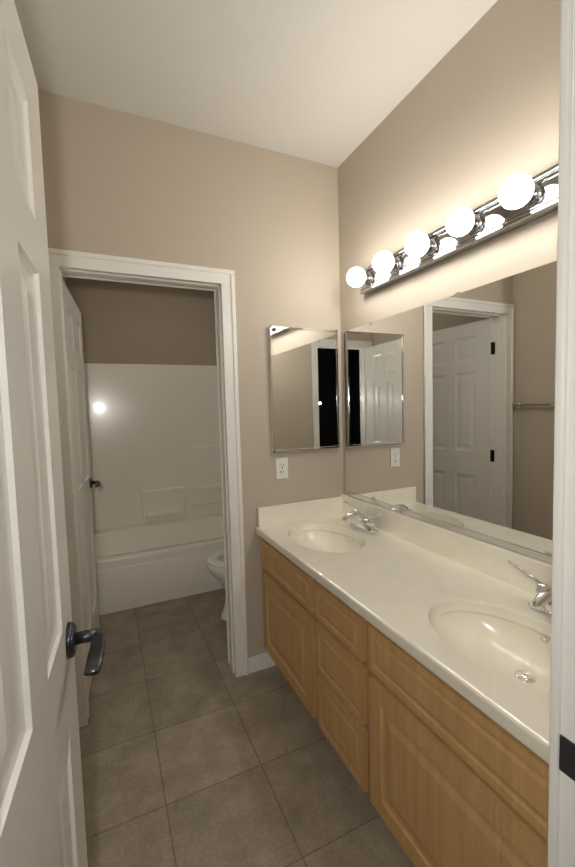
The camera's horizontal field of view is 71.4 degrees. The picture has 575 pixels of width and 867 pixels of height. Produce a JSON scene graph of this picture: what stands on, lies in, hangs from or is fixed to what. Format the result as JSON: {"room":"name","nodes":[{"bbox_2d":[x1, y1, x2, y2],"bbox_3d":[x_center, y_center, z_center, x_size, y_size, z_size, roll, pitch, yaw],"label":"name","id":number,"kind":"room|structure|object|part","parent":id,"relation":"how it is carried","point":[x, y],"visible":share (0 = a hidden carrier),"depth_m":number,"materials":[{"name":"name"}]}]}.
{"room":"bathroom","nodes":[
{"label":"bathroom","id":0,"kind":"room"},
{"bbox_2d":[38,89,51,247],"bbox_3d":[-1.021,-0.042,1.770,0.057,2.739,0.120,-3,4,-25],"label":"wall","id":1,"kind":"structure","parent":0,"point":[44,167],"depth_m":1.66,"materials":[{"name":"beige paint"}]},
{"bbox_2d":[66,277,216,365],"bbox_3d":[-1.132,-0.164,3.701,1.714,2.739,0.120,-3,4,-25],"label":"wall","id":2,"kind":"structure","parent":0,"point":[126,323],"depth_m":3.53,"materials":[{"name":"beige paint"}]},
{"bbox_2d":[42,90,343,657],"bbox_3d":[-0.352,-0.080,2.077,1.417,2.739,0.120,-3,4,-25],"label":"wall","id":3,"kind":"structure","parent":0,"point":[281,232],"depth_m":2.02,"materials":[{"name":"beige paint"}]},
{"bbox_2d":[62,279,99,697],"bbox_3d":[-1.138,0.282,2.199,0.035,2.020,0.700,-3,4,-21],"label":"room door","id":4,"kind":"structure","parent":3,"relation":"in","point":[77,390],"depth_m":2.16,"materials":[{"name":"white wood"}]},
{"bbox_2d":[89,478,100,487],"bbox_3d":[-1.230,0.308,2.447,0.169,0.066,0.177,-3,4,-21],"label":"door handle","id":5,"kind":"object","parent":4,"relation":"attached to","point":[97,482],"depth_m":2.46,"materials":[{"name":"brown metal"}]},
{"bbox_2d":[48,248,248,727],"bbox_3d":[-0.648,0.254,1.958,0.838,2.104,0.158,-3,4,-25],"label":"door frame","id":6,"kind":"structure","parent":3,"relation":"attached to","point":[224,278],"depth_m":1.94,"materials":[{"name":"white wood"}]},
{"bbox_2d":[248,652,268,660],"bbox_3d":[0.002,1.220,2.387,0.586,0.085,0.024,-3,4,-25],"label":"baseboard","id":7,"kind":"structure","parent":3,"relation":"attached to","point":[264,654],"depth_m":2.16,"materials":[{"name":"white wood"}]},
{"bbox_2d":[276,458,287,478],"bbox_3d":[-0.029,0.189,2.168,0.070,0.114,0.008,-3,4,-25],"label":"electrical outlet","id":8,"kind":"object","parent":3,"relation":"attached to","point":[281,468],"visible":1,"depth_m":2.17,"materials":[{"name":"white plastic"}]},
{"bbox_2d":[257,496,343,525],"bbox_3d":[0.080,0.430,2.222,0.519,0.101,0.020,-3,4,-25],"label":"backsplash","id":9,"kind":"structure","parent":3,"relation":"attached to","point":[319,508],"depth_m":2.20,"materials":[{"name":"white stone"}]},
{"bbox_2d":[269,326,339,452],"bbox_3d":[0.099,-0.241,2.195,0.411,0.663,0.026,-3,4,-25],"label":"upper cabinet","id":10,"kind":"object","parent":3,"relation":"attached to","point":[304,381],"visible":0.98,"depth_m":2.18,"materials":[{"name":"silver mirror"}]},
{"bbox_2d":[79,589,414,866],"bbox_3d":[-0.480,1.413,0.744,3.214,0.060,6.240,-3,4,-25],"label":"floor","id":11,"kind":"structure","parent":0,"point":[195,751],"depth_m":1.59,"materials":[{"name":"tile"}]},
{"bbox_2d":[84,363,223,615],"bbox_3d":[-0.933,0.310,3.326,1.468,1.830,0.764,-3,4,-25],"label":"bathtub","id":12,"kind":"object","parent":11,"relation":"on","point":[154,448],"visible":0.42,"depth_m":3.53,"materials":[{"name":"white plastic"}]},
{"bbox_2d":[207,549,226,620],"bbox_3d":[-0.227,0.806,2.791,0.675,0.871,0.470,-3,4,-25],"label":"toilet","id":13,"kind":"object","parent":11,"relation":"on","point":[215,565],"visible":0.17,"depth_m":2.64,"materials":[{"name":"white ceramic"}]},
{"bbox_3d":[-0.316,0.615,2.740,0.484,0.477,0.368,-3,4,-25],"label":"seat","id":14,"kind":"part","parent":13,"relation":"part of","materials":[{"name":"white plastic"}]},
{"bbox_2d":[261,542,548,866],"bbox_3d":[0.451,0.932,1.504,0.534,0.749,1.680,-3,4,-25],"label":"bathroom vanity","id":15,"kind":"object","parent":11,"relation":"on","point":[453,790],"depth_m":1.12,"materials":[{"name":"brown wood"}]},
{"bbox_2d":[256,514,551,769],"bbox_3d":[0.432,0.538,1.475,0.552,0.040,1.680,-3,4,-25],"label":"countertop","id":16,"kind":"structure","parent":15,"relation":"on","point":[484,638],"depth_m":1.24,"materials":[{"name":"white stone"}]},
{"bbox_2d":[14,0,497,167],"bbox_3d":[-0.557,-1.379,0.563,3.214,0.060,6.240,-3,4,-25],"label":"ceiling","id":17,"kind":"structure","parent":0,"point":[333,83],"depth_m":1.52,"materials":[{"name":"white paint"}]},
{"bbox_2d":[338,0,560,563],"bbox_3d":[0.844,-0.064,1.316,0.120,2.739,6.110,-3,4,-25],"label":"wall","id":18,"kind":"structure","parent":0,"point":[470,121],"depth_m":1.49,"materials":[{"name":"beige paint"}]},
{"bbox_2d":[340,494,551,601],"bbox_3d":[0.672,0.449,1.581,0.020,0.114,1.680,-3,4,-25],"label":"backsplash","id":19,"kind":"structure","parent":18,"relation":"attached to","point":[533,575],"depth_m":1.54,"materials":[{"name":"white stone"}]},
{"bbox_2d":[345,292,551,563],"bbox_3d":[0.662,-0.074,1.554,0.010,0.927,1.609,-3,4,-25],"label":"channel","id":20,"kind":"object","parent":18,"relation":"attached to","point":[527,552],"visible":0.94,"depth_m":1.55,"materials":[{"name":"silver metal"}]},
{"bbox_2d":[343,261,556,555],"bbox_3d":[0.664,-0.078,1.554,0.005,0.911,1.605,-3,4,-25],"label":"wall mirror","id":21,"kind":"object","parent":18,"relation":"attached to","point":[449,403],"visible":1,"depth_m":1.52,"materials":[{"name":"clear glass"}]},
{"bbox_2d":[347,163,558,294],"bbox_3d":[0.577,-0.729,1.473,0.163,0.110,1.169,-3,4,-25],"label":"vanity light","id":22,"kind":"object","parent":18,"relation":"attached to","point":[520,200],"visible":1,"depth_m":1.37,"materials":[{"name":"silver metal"}]},
{"bbox_3d":[0.043,-1.002,0.220,0.656,0.681,0.120,-3,4,-25],"label":"wall","id":23,"kind":"structure","parent":0,"visible":0},
{"bbox_2d":[0,0,87,866],"bbox_3d":[-0.348,0.368,0.533,0.035,2.020,0.600,-3,4,-21],"label":"entry door","id":24,"kind":"structure","parent":23,"relation":"in","point":[42,819],"depth_m":0.56,"materials":[{"name":"white wood"}]},
{"bbox_2d":[65,622,105,675],"bbox_3d":[-0.425,0.398,0.733,0.169,0.066,0.177,-3,4,-21],"label":"door handle","id":25,"kind":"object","parent":24,"relation":"attached to","point":[95,637],"depth_m":0.74,"materials":[{"name":"brown metal"}]},
{"bbox_2d":[547,0,574,866],"bbox_3d":[0.077,0.341,0.314,0.748,2.104,0.143,-3,4,-25],"label":"door frame","id":26,"kind":"structure","parent":23,"relation":"attached to","point":[565,139],"depth_m":0.47,"materials":[{"name":"white wood"}]},
{"bbox_3d":[0.347,0.395,0.478,0.006,0.046,0.052,-3,4,-25],"label":"entry door jamb strike","id":27,"kind":"part","parent":26,"relation":"part of","materials":[{"name":"black metal"}]}
]}

